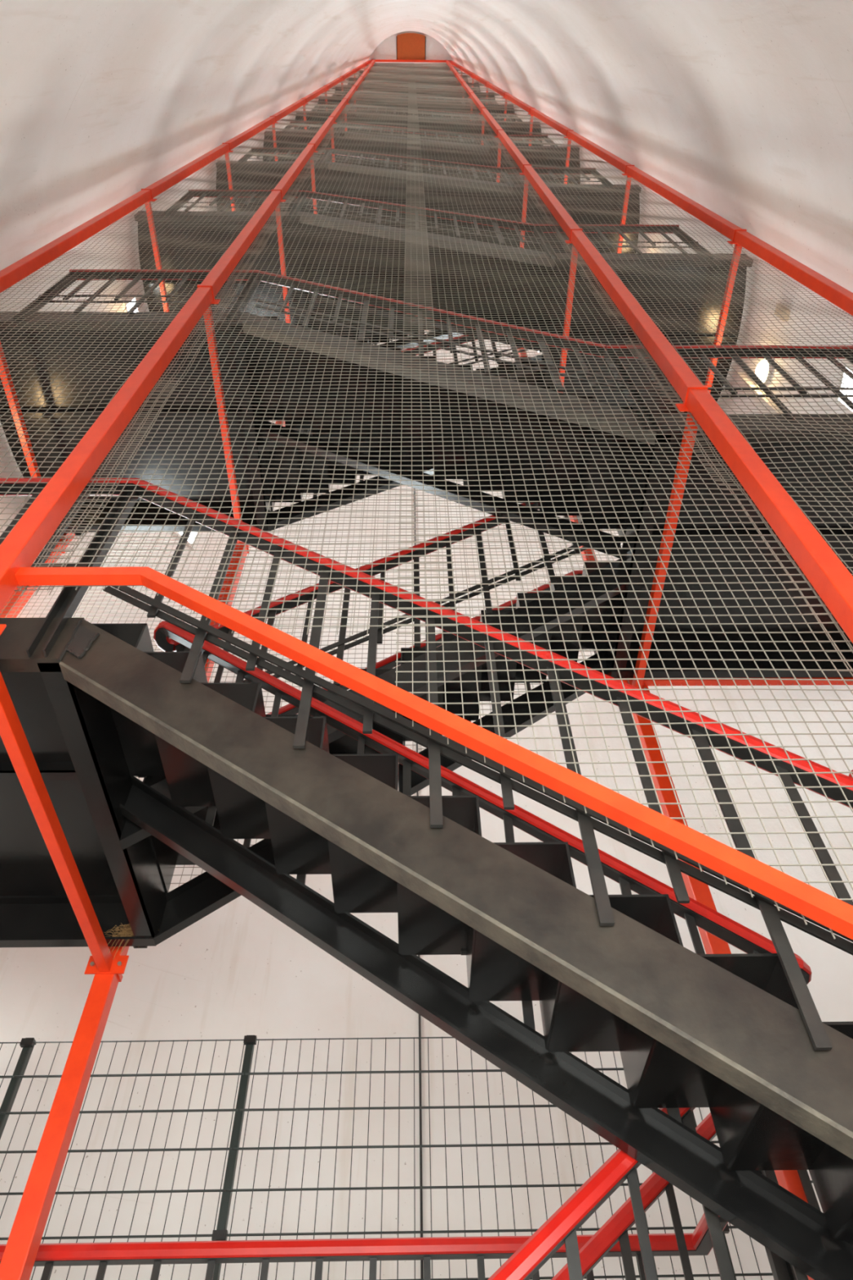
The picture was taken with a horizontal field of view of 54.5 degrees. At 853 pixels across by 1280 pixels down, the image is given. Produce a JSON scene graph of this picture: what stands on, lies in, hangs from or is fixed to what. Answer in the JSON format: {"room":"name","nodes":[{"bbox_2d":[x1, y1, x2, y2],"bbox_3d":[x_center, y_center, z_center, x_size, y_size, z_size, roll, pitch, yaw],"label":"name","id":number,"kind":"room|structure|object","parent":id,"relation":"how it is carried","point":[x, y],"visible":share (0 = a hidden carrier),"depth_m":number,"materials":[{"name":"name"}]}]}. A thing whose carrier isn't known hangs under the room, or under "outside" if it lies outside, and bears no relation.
{"room":"stairwell shaft","nodes":[
{"label":"stairwell shaft","id":0,"kind":"room"},
{"bbox_2d":[144,200,169,311],"bbox_3d":[-3.320,-4.362,10.470,0.162,0.075,2.134,0,-53,-1],"label":"tube","id":1,"kind":"object","parent":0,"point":[154,249],"visible":0.23,"depth_m":10.11,"materials":[{"name":"red paint"}]},
{"bbox_2d":[365,31,452,75],"bbox_3d":[-0.706,-24.774,37.369,4.930,0.200,4.930,0,-53,-1],"label":"ceiling","id":2,"kind":"structure","parent":0,"point":[387,49],"depth_m":36.41,"materials":[{"name":"paint"}]},
{"bbox_2d":[395,32,426,59],"bbox_3d":[-0.677,-25.990,36.287,1.280,0.075,0.965,0,-53,-1],"label":"door","id":3,"kind":"structure","parent":2,"relation":"attached to","point":[410,46],"depth_m":36.27,"materials":[{"name":"orange paint"}]},
{"bbox_2d":[0,0,852,1279],"bbox_3d":[-0.340,-10.759,18.897,8.643,46.180,8.643,0,-53,-1],"label":"wall","id":4,"kind":"structure","parent":0,"point":[743,108],"depth_m":6.81,"materials":[{"name":"paint"}]},
{"bbox_2d":[171,532,201,550],"bbox_3d":[-3.102,-1.987,10.576,0.158,1.900,0.964,-28,-57,19],"label":"window","id":5,"kind":"structure","parent":4,"relation":"in","point":[174,533],"depth_m":10.11,"materials":[{"name":"white glass"}]},
{"bbox_2d":[413,488,423,1279],"bbox_3d":[-0.160,-1.002,11.897,0.024,19.831,0.815,0,-53,-1],"label":"conduit","id":6,"kind":"object","parent":4,"relation":"attached to","point":[417,794],"visible":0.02,"depth_m":6.23,"materials":[{"name":"metal"}]},
{"bbox_2d":[460,97,515,121],"bbox_3d":[1.705,-13.925,23.231,1.501,1.461,2.023,0,-53,-1],"label":"stair landing","id":7,"kind":"structure","parent":4,"relation":"attached to","point":[491,110],"depth_m":22.38,"materials":[{"name":"black paint"}]},
{"bbox_2d":[362,92,465,119],"bbox_3d":[-0.459,-14.919,23.786,3.050,3.652,1.141,0,-53,-1],"label":"flight","id":8,"kind":"object","parent":7,"relation":"on","point":[428,99],"visible":0.06,"depth_m":23.38,"materials":[{"name":"black paint"}]},
{"bbox_2d":[470,113,542,146],"bbox_3d":[1.860,-11.324,19.804,1.674,1.461,2.023,0,-53,-1],"label":"stair landing","id":9,"kind":"structure","parent":4,"relation":"attached to","point":[493,116],"depth_m":18.98,"materials":[{"name":"black paint"}]},
{"bbox_2d":[356,105,475,143],"bbox_3d":[-0.391,-12.318,20.358,3.050,3.652,1.141,0,-53,-1],"label":"flight","id":10,"kind":"object","parent":9,"relation":"on","point":[462,116],"visible":0.08,"depth_m":19.73,"materials":[{"name":"black paint"}]},
{"bbox_2d":[481,134,580,184],"bbox_3d":[2.014,-8.723,16.377,1.847,1.461,2.023,0,-53,-1],"label":"stair landing","id":11,"kind":"structure","parent":4,"relation":"attached to","point":[520,135],"depth_m":15.59,"materials":[{"name":"black paint"}]},
{"bbox_2d":[344,123,489,179],"bbox_3d":[-0.323,-9.717,16.930,3.050,3.652,1.141,0,-53,-1],"label":"flight","id":12,"kind":"object","parent":11,"relation":"on","point":[357,141],"visible":0.13,"depth_m":16.45,"materials":[{"name":"black paint"}]},
{"bbox_2d":[500,167,641,253],"bbox_3d":[2.168,-6.123,12.950,2.020,1.461,2.023,0,-53,-1],"label":"stair landing","id":13,"kind":"structure","parent":4,"relation":"attached to","point":[611,249],"depth_m":12.23,"materials":[{"name":"black paint"}]},
{"bbox_2d":[328,148,512,245],"bbox_3d":[-0.255,-7.116,13.501,3.050,3.652,1.141,0,-53,-1],"label":"flight","id":14,"kind":"object","parent":13,"relation":"on","point":[379,185],"visible":0.25,"depth_m":13.01,"materials":[{"name":"black paint"}]},
{"bbox_2d":[533,223,753,413],"bbox_3d":[2.323,-3.522,9.523,2.193,1.461,2.023,0,-53,-1],"label":"stair landing","id":15,"kind":"structure","parent":4,"relation":"attached to","point":[549,324],"depth_m":8.96,"materials":[{"name":"black paint"}]},
{"bbox_2d":[299,193,555,351],"bbox_3d":[-0.187,-4.515,10.073,3.050,3.652,1.141,0,-53,-1],"label":"flight","id":16,"kind":"object","parent":15,"relation":"on","point":[400,292],"visible":0.44,"depth_m":9.58,"materials":[{"name":"black paint"}]},
{"bbox_2d":[734,372,782,413],"bbox_3d":[3.523,-1.705,7.531,0.206,3.904,0.104,0,-53,-1],"label":"duct","id":17,"kind":"object","parent":4,"relation":"attached to","point":[770,408],"visible":0.22,"depth_m":8.59,"materials":[{"name":"metal"}]},
{"bbox_2d":[755,360,772,383],"bbox_3d":[3.437,-2.753,8.489,0.105,0.250,0.250,1,-53,-2],"label":"wall lamp","id":18,"kind":"object","parent":4,"relation":"attached to","point":[760,365],"visible":0.63,"depth_m":8.42,"materials":[{"name":"glass"}]},
{"bbox_2d":[757,769,852,1279],"bbox_3d":[2.629,1.642,2.719,2.537,1.461,2.023,0,-53,-1],"label":"stair landing","id":19,"kind":"structure","parent":4,"relation":"attached to","point":[781,1269],"depth_m":3.27,"materials":[{"name":"black paint"}]},
{"bbox_2d":[57,478,852,1279],"bbox_3d":[-0.052,0.669,3.241,3.050,3.590,1.141,0,-53,-1],"label":"flight","id":20,"kind":"object","parent":19,"relation":"on","point":[743,1037],"visible":0.98,"depth_m":2.73,"materials":[{"name":"black paint"}]},
{"bbox_2d":[834,358,852,413],"bbox_3d":[3.554,-2.056,6.859,0.075,0.500,0.392,-5,-53,3],"label":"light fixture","id":21,"kind":"structure","parent":4,"relation":"in","point":[846,362],"depth_m":6.99,"materials":[{"name":"white glass"}]},
{"bbox_3d":[-0.021,4.344,3.415,7.474,0.150,2.610,0,-53,-1],"label":"trim","id":22,"kind":"structure","parent":4,"relation":"attached to","visible":0},
{"bbox_2d":[0,1037,35,1138],"bbox_3d":[-2.373,3.137,4.053,0.072,2.400,0.086,0,-53,-1],"label":"fence post","id":23,"kind":"object","parent":22,"relation":"on","point":[25,1042],"visible":0.99,"depth_m":4.82,"materials":[{"name":"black metal"}]},
{"bbox_2d":[211,1035,257,1279],"bbox_3d":[-1.043,3.132,4.076,0.072,2.400,0.086,0,-53,-1],"label":"fence post","id":24,"kind":"object","parent":22,"relation":"on","point":[250,1041],"visible":0.95,"depth_m":4.52,"materials":[{"name":"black metal"}]},
{"bbox_2d":[0,1039,244,1279],"bbox_3d":[-1.712,3.115,4.048,1.320,2.339,0.021,0,-53,-1],"label":"wire fence","id":25,"kind":"object","parent":24,"relation":"attached to","point":[210,1073],"visible":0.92,"depth_m":4.51,"materials":[{"name":"grey"}]},
{"bbox_2d":[0,1213,728,1279],"bbox_3d":[-0.694,2.855,3.082,3.894,1.142,0.404,0,-53,-1],"label":"guard rail","id":26,"kind":"object","parent":22,"relation":"on","point":[699,1242],"visible":0.72,"depth_m":3.58,"materials":[{"name":"metal"}]},
{"bbox_2d":[691,1111,736,1279],"bbox_3d":[1.507,3.123,4.119,0.072,2.400,0.086,0,-53,-1],"label":"fence post","id":27,"kind":"object","parent":22,"relation":"on","point":[726,1229],"visible":0.05,"depth_m":4.21,"materials":[{"name":"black metal"}]},
{"bbox_2d":[222,1036,719,1279],"bbox_3d":[0.228,3.107,4.081,2.540,2.339,0.021,0,-53,-1],"label":"wire fence","id":28,"kind":"object","parent":27,"relation":"attached to","point":[616,1068],"visible":0.62,"depth_m":4.51,"materials":[{"name":"grey"}]},
{"bbox_2d":[698,1107,813,1279],"bbox_3d":[2.198,3.099,4.114,1.380,2.339,0.021,0,-53,-1],"label":"wire fence","id":29,"kind":"object","parent":27,"relation":"attached to","point":[743,1274],"visible":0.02,"depth_m":4.10,"materials":[{"name":"grey"}]},
{"bbox_3d":[0.025,3.256,0.424,8.643,0.200,8.643,0,-53,-1],"label":"floor","id":30,"kind":"structure","parent":0,"visible":0},
{"bbox_2d":[0,533,75,617],"bbox_3d":[-3.056,-9.826,19.538,2.029,46.160,0.116,0,-53,-1],"label":"steel post","id":31,"kind":"object","parent":30,"relation":"on","point":[31,592],"visible":0.05,"depth_m":7.02,"materials":[{"name":"metal"}]},
{"bbox_2d":[0,341,63,541],"bbox_3d":[-3.432,-1.761,7.038,0.162,0.075,2.134,0,-53,-1],"label":"tube","id":32,"kind":"object","parent":31,"relation":"attached to","point":[8,396],"visible":0.32,"depth_m":6.94,"materials":[{"name":"red paint"}]},
{"bbox_2d":[0,419,285,1279],"bbox_3d":[-1.958,-9.831,19.556,0.200,46.160,0.116,0,-53,-1],"label":"steel post","id":33,"kind":"object","parent":30,"relation":"on","point":[24,1241],"visible":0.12,"depth_m":3.72,"materials":[{"name":"metal"}]},
{"bbox_2d":[0,671,121,972],"bbox_3d":[-1.648,0.834,3.639,0.162,0.075,2.134,0,-53,-1],"label":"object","id":34,"kind":"object","parent":33,"relation":"attached to","point":[12,735],"visible":0.96,"depth_m":3.59,"materials":[{"name":"red paint"}]},
{"bbox_2d":[0,478,167,948],"bbox_3d":[-2.648,0.399,4.295,2.473,1.461,2.023,0,-53,-1],"label":"stair landing","id":35,"kind":"structure","parent":34,"relation":"on","point":[72,735],"depth_m":3.97,"materials":[{"name":"black paint"}]},
{"bbox_2d":[119,502,629,945],"bbox_3d":[-0.087,0.166,5.505,2.889,3.622,0.968,0,-53,-1],"label":"flight","id":36,"kind":"object","parent":35,"relation":"on","point":[204,894],"visible":0.39,"depth_m":5.30,"materials":[{"name":"black paint"}]},
{"bbox_2d":[104,923,159,959],"bbox_3d":[-1.558,1.569,4.285,0.304,0.244,0.104,6,-53,-6],"label":"nest","id":37,"kind":"object","parent":34,"relation":"on","point":[127,929],"visible":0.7,"depth_m":4.32,"materials":[{"name":"brown"}]},
{"bbox_2d":[0,539,416,892],"bbox_3d":[-1.838,0.275,6.122,3.512,3.984,0.024,0,-53,-1],"label":"mesh panel","id":38,"kind":"object","parent":33,"relation":"attached to","point":[376,540],"visible":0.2,"depth_m":6.93,"materials":[{"name":"beige"}]},
{"bbox_2d":[203,303,243,543],"bbox_3d":[-1.716,-1.767,7.067,0.162,0.075,2.134,0,-53,-1],"label":"tube","id":39,"kind":"object","parent":33,"relation":"attached to","point":[224,424],"visible":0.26,"depth_m":6.96,"materials":[{"name":"red paint"}]},
{"bbox_2d":[0,269,271,535],"bbox_3d":[-2.629,-2.202,7.725,2.300,1.461,2.023,0,-53,-1],"label":"stair landing","id":40,"kind":"structure","parent":39,"relation":"on","point":[188,420],"depth_m":7.25,"materials":[{"name":"black paint"}]},
{"bbox_2d":[257,334,545,530],"bbox_3d":[-0.155,-2.435,8.934,2.889,3.622,0.968,0,-53,-1],"label":"flight","id":41,"kind":"object","parent":40,"relation":"on","point":[295,508],"visible":0.23,"depth_m":8.16,"materials":[{"name":"black paint"}]},
{"bbox_2d":[62,419,413,541],"bbox_3d":[-1.821,-2.230,9.425,3.346,4.304,0.023,0,-53,-1],"label":"mesh panel","id":42,"kind":"object","parent":33,"relation":"attached to","point":[390,491],"visible":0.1,"depth_m":7.96,"materials":[{"name":"beige"}]},
{"bbox_2d":[215,147,332,213],"bbox_3d":[-2.592,-7.405,14.585,1.954,1.461,2.023,0,-53,-1],"label":"stair landing","id":43,"kind":"structure","parent":33,"relation":"attached to","point":[221,188],"depth_m":13.82,"materials":[{"name":"black paint"}]},
{"bbox_2d":[275,201,290,323],"bbox_3d":[-1.784,-4.368,10.495,0.162,0.075,2.134,0,-53,-1],"label":"tube","id":44,"kind":"object","parent":33,"relation":"attached to","point":[282,269],"visible":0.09,"depth_m":10.20,"materials":[{"name":"red paint"}]},
{"bbox_2d":[133,189,311,328],"bbox_3d":[-2.610,-4.803,11.155,2.127,1.461,2.023,0,-53,-1],"label":"stair landing","id":45,"kind":"structure","parent":44,"relation":"on","point":[171,255],"depth_m":10.51,"materials":[{"name":"black paint"}]},
{"bbox_2d":[306,299,463,349],"bbox_3d":[-0.223,-5.036,12.362,2.889,3.622,0.968,0,-53,-1],"label":"flight","id":46,"kind":"object","parent":45,"relation":"on","point":[389,344],"visible":0.07,"depth_m":11.77,"materials":[{"name":"black paint"}]},
{"bbox_2d":[262,121,346,163],"bbox_3d":[-2.573,-10.006,18.014,1.780,1.461,2.023,0,-53,-1],"label":"stair landing","id":47,"kind":"structure","parent":33,"relation":"attached to","point":[286,132],"depth_m":17.18,"materials":[{"name":"black paint"}]},
{"bbox_2d":[295,104,356,132],"bbox_3d":[-2.554,-12.608,21.444,1.607,1.461,2.023,0,-53,-1],"label":"stair landing","id":48,"kind":"structure","parent":33,"relation":"attached to","point":[312,114],"depth_m":20.61,"materials":[{"name":"black paint"}]},
{"bbox_2d":[0,59,372,293],"bbox_3d":[-3.040,-11.619,18.178,2.029,46.160,0.116,0,-53,-1],"label":"steel post","id":49,"kind":"object","parent":30,"relation":"on","point":[31,263],"visible":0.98,"depth_m":9.16,"materials":[{"name":"metal"}]},
{"bbox_2d":[326,80,361,91],"bbox_3d":[-2.420,-16.908,25.293,0.999,4.304,0.050,1,-53,-2],"label":"mesh panel","id":50,"kind":"object","parent":49,"relation":"attached to","point":[345,82],"visible":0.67,"depth_m":25.00,"materials":[{"name":"beige"}]},
{"bbox_2d":[0,59,375,635],"bbox_3d":[-1.942,-11.623,18.197,0.200,46.160,0.116,0,-53,-1],"label":"steel post","id":51,"kind":"object","parent":30,"relation":"on","point":[29,535],"visible":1,"depth_m":4.46,"materials":[{"name":"metal"}]},
{"bbox_2d":[0,304,227,596],"bbox_3d":[-2.548,-1.388,4.835,2.065,4.004,0.041,0,-53,-1],"label":"mesh panel","id":52,"kind":"object","parent":51,"relation":"attached to","point":[136,419],"visible":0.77,"depth_m":5.06,"materials":[{"name":"beige"}]},
{"bbox_2d":[0,201,290,306],"bbox_3d":[-2.530,-3.900,8.144,1.897,4.304,0.038,0,-53,-1],"label":"mesh panel","id":53,"kind":"object","parent":51,"relation":"attached to","point":[232,209],"visible":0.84,"depth_m":7.56,"materials":[{"name":"beige"}]},
{"bbox_2d":[150,152,321,204],"bbox_3d":[-2.508,-6.501,11.574,1.718,4.304,0.042,0,-53,-1],"label":"mesh panel","id":54,"kind":"object","parent":51,"relation":"attached to","point":[267,190],"visible":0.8,"depth_m":11.15,"materials":[{"name":"beige"}]},
{"bbox_2d":[16,302,458,635],"bbox_3d":[-0.815,-1.320,4.732,1.800,4.304,0.024,0,-53,-1],"label":"mesh panel","id":55,"kind":"object","parent":51,"relation":"attached to","point":[340,306],"visible":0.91,"depth_m":4.28,"materials":[{"name":"beige"}]},
{"bbox_2d":[228,124,338,154],"bbox_3d":[-2.486,-9.101,15.005,1.539,4.304,0.041,0,-53,-1],"label":"mesh panel","id":56,"kind":"object","parent":51,"relation":"attached to","point":[301,131],"visible":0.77,"depth_m":14.63,"materials":[{"name":"beige"}]},
{"bbox_2d":[275,105,348,124],"bbox_3d":[-2.464,-11.703,18.435,1.359,4.304,0.036,0,-53,-1],"label":"mesh panel","id":57,"kind":"object","parent":51,"relation":"attached to","point":[292,114],"visible":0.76,"depth_m":18.15,"materials":[{"name":"beige"}]},
{"bbox_2d":[214,200,432,304],"bbox_3d":[-0.883,-3.921,8.161,1.800,4.304,0.021,0,-53,-1],"label":"mesh panel","id":58,"kind":"object","parent":51,"relation":"attached to","point":[355,206],"visible":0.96,"depth_m":7.90,"materials":[{"name":"beige"}]},
{"bbox_2d":[305,91,356,105],"bbox_3d":[-2.441,-14.305,21.864,1.178,4.304,0.043,0,-53,-1],"label":"mesh panel","id":59,"kind":"object","parent":51,"relation":"attached to","point":[334,96],"visible":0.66,"depth_m":21.40,"materials":[{"name":"beige"}]},
{"bbox_2d":[282,151,424,202],"bbox_3d":[-0.951,-6.523,11.588,1.800,4.304,0.030,0,-53,-1],"label":"mesh panel","id":60,"kind":"object","parent":51,"relation":"attached to","point":[291,191],"visible":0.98,"depth_m":11.37,"materials":[{"name":"beige"}]},
{"bbox_2d":[315,123,421,153],"bbox_3d":[-1.018,-9.124,15.017,1.800,4.304,0.024,0,-53,-1],"label":"mesh panel","id":61,"kind":"object","parent":51,"relation":"attached to","point":[415,139],"visible":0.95,"depth_m":14.76,"materials":[{"name":"beige"}]},
{"bbox_2d":[334,104,418,124],"bbox_3d":[-1.086,-11.724,18.446,1.800,4.304,0.021,0,-53,-1],"label":"mesh panel","id":62,"kind":"object","parent":51,"relation":"attached to","point":[386,108],"visible":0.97,"depth_m":18.24,"materials":[{"name":"beige"}]},
{"bbox_2d":[347,90,417,105],"bbox_3d":[-1.154,-14.326,21.874,1.800,4.304,0.024,0,-53,-1],"label":"mesh panel","id":63,"kind":"object","parent":51,"relation":"attached to","point":[374,96],"visible":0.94,"depth_m":21.59,"materials":[{"name":"beige"}]},
{"bbox_2d":[356,80,416,91],"bbox_3d":[-1.222,-16.927,25.302,1.800,4.304,0.024,0,-53,-1],"label":"mesh panel","id":64,"kind":"object","parent":51,"relation":"attached to","point":[371,85],"visible":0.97,"depth_m":25.13,"materials":[{"name":"beige"}]},
{"bbox_2d":[364,72,415,80],"bbox_3d":[-1.290,-19.528,28.730,1.800,4.304,0.021,0,-53,-1],"label":"mesh panel","id":65,"kind":"object","parent":51,"relation":"attached to","point":[373,76],"visible":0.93,"depth_m":28.64,"materials":[{"name":"beige"}]},
{"bbox_2d":[368,66,414,73],"bbox_3d":[-1.358,-22.129,32.159,1.800,4.304,0.024,0,-53,-1],"label":"mesh panel","id":66,"kind":"object","parent":51,"relation":"attached to","point":[380,69],"visible":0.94,"depth_m":32.09,"materials":[{"name":"beige"}]},
{"bbox_2d":[373,62,414,66],"bbox_3d":[-1.418,-24.441,35.206,1.800,3.346,0.024,0,-53,-1],"label":"mesh panel","id":67,"kind":"object","parent":51,"relation":"attached to","point":[375,64],"visible":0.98,"depth_m":35.08,"materials":[{"name":"beige"}]},
{"bbox_2d":[372,59,446,62],"bbox_3d":[-0.695,-25.547,36.551,3.525,0.090,0.080,0,-53,-1],"label":"beam","id":68,"kind":"structure","parent":51,"relation":"attached to","point":[376,60],"depth_m":36.51,"materials":[{"name":"metal"}]},
{"bbox_2d":[14,566,852,939],"bbox_3d":[-0.029,0.329,2.503,3.143,1.990,0.050,0,-53,-1],"label":"handrail","id":69,"kind":"object","parent":51,"relation":"attached to","point":[834,913],"visible":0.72,"depth_m":2.48,"materials":[{"name":"metal"}]},
{"bbox_2d":[487,1107,808,1279],"bbox_3d":[0.011,2.774,2.068,2.949,3.476,0.968,0,-53,-1],"label":"flight","id":70,"kind":"object","parent":30,"relation":"on","point":[562,1228],"visible":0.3,"depth_m":2.63,"materials":[{"name":"black paint"}]},
{"bbox_2d":[445,60,852,643],"bbox_3d":[1.278,-11.636,18.251,0.200,46.160,0.116,0,-53,-1],"label":"steel post","id":71,"kind":"object","parent":30,"relation":"on","point":[832,580],"visible":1,"depth_m":4.27,"materials":[{"name":"metal"}]},
{"bbox_2d":[413,62,448,67],"bbox_3d":[0.112,-24.438,35.238,1.720,3.346,0.024,0,-53,-1],"label":"mesh panel","id":72,"kind":"object","parent":71,"relation":"attached to","point":[433,64],"visible":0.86,"depth_m":35.08,"materials":[{"name":"beige"}]},
{"bbox_2d":[409,66,453,74],"bbox_3d":[0.172,-22.127,32.191,1.720,4.304,0.024,0,-53,-1],"label":"mesh panel","id":73,"kind":"object","parent":71,"relation":"attached to","point":[431,70],"visible":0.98,"depth_m":32.15,"materials":[{"name":"beige"}]},
{"bbox_2d":[408,73,458,81],"bbox_3d":[0.240,-19.526,28.762,1.720,4.304,0.021,0,-53,-1],"label":"mesh panel","id":74,"kind":"object","parent":71,"relation":"attached to","point":[425,77],"visible":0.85,"depth_m":28.61,"materials":[{"name":"beige"}]},
{"bbox_2d":[409,81,466,92],"bbox_3d":[0.308,-16.925,25.334,1.720,4.304,0.024,0,-53,-1],"label":"mesh panel","id":75,"kind":"object","parent":71,"relation":"attached to","point":[450,85],"visible":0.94,"depth_m":25.14,"materials":[{"name":"beige"}]},
{"bbox_2d":[408,91,475,106],"bbox_3d":[0.376,-14.324,21.906,1.720,4.304,0.024,0,-53,-1],"label":"mesh panel","id":76,"kind":"object","parent":71,"relation":"attached to","point":[435,96],"visible":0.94,"depth_m":21.80,"materials":[{"name":"beige"}]},
{"bbox_2d":[407,105,488,124],"bbox_3d":[0.443,-11.723,18.477,1.720,4.304,0.022,0,-53,-1],"label":"mesh panel","id":77,"kind":"object","parent":71,"relation":"attached to","point":[472,108],"visible":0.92,"depth_m":18.36,"materials":[{"name":"beige"}]},
{"bbox_2d":[407,124,509,154],"bbox_3d":[0.511,-9.122,15.049,1.720,4.304,0.024,0,-53,-1],"label":"mesh panel","id":78,"kind":"object","parent":71,"relation":"attached to","point":[461,138],"visible":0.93,"depth_m":14.80,"materials":[{"name":"beige"}]},
{"bbox_2d":[405,153,543,204],"bbox_3d":[0.579,-6.520,11.621,1.720,4.304,0.023,0,-53,-1],"label":"mesh panel","id":79,"kind":"object","parent":71,"relation":"attached to","point":[442,196],"visible":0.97,"depth_m":11.25,"materials":[{"name":"beige"}]},
{"bbox_2d":[466,92,517,106],"bbox_3d":[1.649,-14.321,21.933,1.148,4.304,0.045,0,-53,-1],"label":"mesh panel","id":80,"kind":"object","parent":71,"relation":"attached to","point":[503,100],"visible":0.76,"depth_m":21.72,"materials":[{"name":"beige"}]},
{"bbox_2d":[403,203,614,306],"bbox_3d":[0.647,-3.919,8.193,1.720,4.304,0.021,0,-53,-1],"label":"mesh panel","id":81,"kind":"object","parent":71,"relation":"attached to","point":[517,218],"visible":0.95,"depth_m":7.58,"materials":[{"name":"beige"}]},
{"bbox_2d":[478,106,548,125],"bbox_3d":[1.806,-11.721,18.506,1.327,4.304,0.044,0,-53,-1],"label":"mesh panel","id":82,"kind":"object","parent":71,"relation":"attached to","point":[519,117],"visible":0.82,"depth_m":18.21,"materials":[{"name":"beige"}]},
{"bbox_2d":[485,125,595,155],"bbox_3d":[1.964,-9.120,15.079,1.506,4.304,0.063,-1,-53,0],"label":"mesh panel","id":83,"kind":"object","parent":71,"relation":"attached to","point":[548,138],"visible":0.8,"depth_m":14.72,"materials":[{"name":"beige"}]},
{"bbox_2d":[504,155,675,206],"bbox_3d":[2.122,-6.518,11.653,1.686,4.304,0.046,0,-53,-1],"label":"mesh panel","id":84,"kind":"object","parent":71,"relation":"attached to","point":[629,188],"visible":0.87,"depth_m":11.29,"materials":[{"name":"beige"}]},
{"bbox_2d":[395,304,852,938],"bbox_3d":[0.728,-0.823,4.111,1.720,5.945,0.024,0,-53,-1],"label":"mesh panel","id":85,"kind":"object","parent":71,"relation":"attached to","point":[807,881],"visible":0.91,"depth_m":3.37,"materials":[{"name":"beige"}]},
{"bbox_2d":[536,204,836,308],"bbox_3d":[2.280,-3.917,8.226,1.867,4.304,0.041,0,-53,-1],"label":"mesh panel","id":86,"kind":"object","parent":71,"relation":"attached to","point":[640,213],"visible":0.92,"depth_m":7.62,"materials":[{"name":"beige"}]},
{"bbox_2d":[603,305,852,675],"bbox_3d":[2.485,-0.810,4.131,2.116,5.982,0.048,0,-53,-1],"label":"mesh panel","id":87,"kind":"object","parent":71,"relation":"attached to","point":[692,435],"visible":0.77,"depth_m":5.14,"materials":[{"name":"beige"}]},
{"bbox_2d":[448,60,852,315],"bbox_3d":[2.376,-11.640,18.270,2.029,46.160,0.116,0,-53,-1],"label":"steel post","id":88,"kind":"object","parent":30,"relation":"on","point":[820,284],"visible":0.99,"depth_m":8.69,"materials":[{"name":"metal"}]},
{"bbox_2d":[459,81,495,93],"bbox_3d":[1.490,-16.921,25.360,0.966,4.304,0.049,0,-53,-1],"label":"mesh panel","id":89,"kind":"object","parent":88,"relation":"attached to","point":[473,84],"visible":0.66,"depth_m":24.99,"materials":[{"name":"beige"}]},
{"bbox_2d":[516,346,813,1279],"bbox_3d":[1.262,-9.843,19.611,0.200,46.160,0.116,0,-53,-1],"label":"steel post","id":90,"kind":"object","parent":30,"relation":"on","point":[789,1180],"visible":0.02,"depth_m":5.13,"materials":[{"name":"metal"}]},
{"bbox_2d":[557,243,577,391],"bbox_3d":[1.469,-3.080,8.836,0.162,0.075,2.134,0,-53,-1],"label":"tube","id":91,"kind":"object","parent":90,"relation":"attached to","point":[564,354],"visible":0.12,"depth_m":8.57,"materials":[{"name":"red paint"}]},
{"bbox_2d":[415,539,852,749],"bbox_3d":[1.631,-0.027,6.559,3.423,3.033,0.025,0,-53,-1],"label":"mesh panel","id":92,"kind":"object","parent":90,"relation":"attached to","point":[465,545],"visible":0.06,"depth_m":7.32,"materials":[{"name":"beige"}]},
{"bbox_2d":[642,676,852,685],"bbox_3d":[2.424,0.300,6.128,1.672,0.055,0.050,0,-53,-1],"label":"edging","id":93,"kind":"object","parent":92,"relation":"attached to","point":[661,682],"visible":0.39,"depth_m":6.11,"materials":[{"name":"red paint"}]},
{"bbox_2d":[631,411,698,690],"bbox_3d":[1.537,-0.479,5.407,0.162,0.075,2.134,0,-53,-1],"label":"tube","id":94,"kind":"object","parent":90,"relation":"attached to","point":[641,664],"visible":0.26,"depth_m":5.31,"materials":[{"name":"red paint"}]},
{"bbox_3d":[2.360,-9.847,19.629,2.029,46.160,0.116,0,-53,-1],"label":"steel post","id":95,"kind":"object","parent":30,"relation":"on","visible":0},
{"bbox_2d":[414,333,542,368],"bbox_3d":[1.372,-4.844,12.908,3.156,4.304,0.023,0,-53,-1],"label":"mesh panel","id":96,"kind":"object","parent":95,"relation":"attached to","point":[424,333],"visible":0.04,"depth_m":11.93,"materials":[{"name":"beige"}]},
{"bbox_2d":[414,479,619,540],"bbox_3d":[1.529,-2.243,9.482,3.335,4.304,0.021,0,-53,-1],"label":"mesh panel","id":97,"kind":"object","parent":95,"relation":"attached to","point":[417,498],"visible":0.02,"depth_m":8.02,"materials":[{"name":"beige"}]},
{"bbox_2d":[616,175,631,253],"bbox_3d":[2.847,-5.687,12.288,0.054,0.075,2.134,0,-53,-1],"label":"tube","id":98,"kind":"object","parent":95,"relation":"attached to","point":[619,251],"visible":0.2,"depth_m":11.93,"materials":[{"name":"red paint"}]},
{"bbox_2d":[705,244,742,392],"bbox_3d":[3.095,-3.087,8.863,0.162,0.075,2.134,0,-53,-1],"label":"tube","id":99,"kind":"object","parent":95,"relation":"attached to","point":[723,313],"visible":0.23,"depth_m":8.55,"materials":[{"name":"red paint"}]},
{"bbox_3d":[3.342,-0.486,5.438,0.162,0.075,2.134,0,-53,-1],"label":"tube","id":100,"kind":"object","parent":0,"visible":0},
{"bbox_2d":[576,345,852,678],"bbox_3d":[2.477,-0.921,6.096,2.366,1.461,2.023,0,-53,-1],"label":"stair landing","id":101,"kind":"structure","parent":100,"relation":"on","point":[622,664],"depth_m":5.79,"materials":[{"name":"black paint"}]},
{"bbox_2d":[242,270,657,560],"bbox_3d":[-0.119,-1.914,6.644,3.050,3.652,1.141,0,-53,-1],"label":"flight","id":102,"kind":"object","parent":101,"relation":"on","point":[350,346],"visible":0.74,"depth_m":6.18,"materials":[{"name":"black paint"}]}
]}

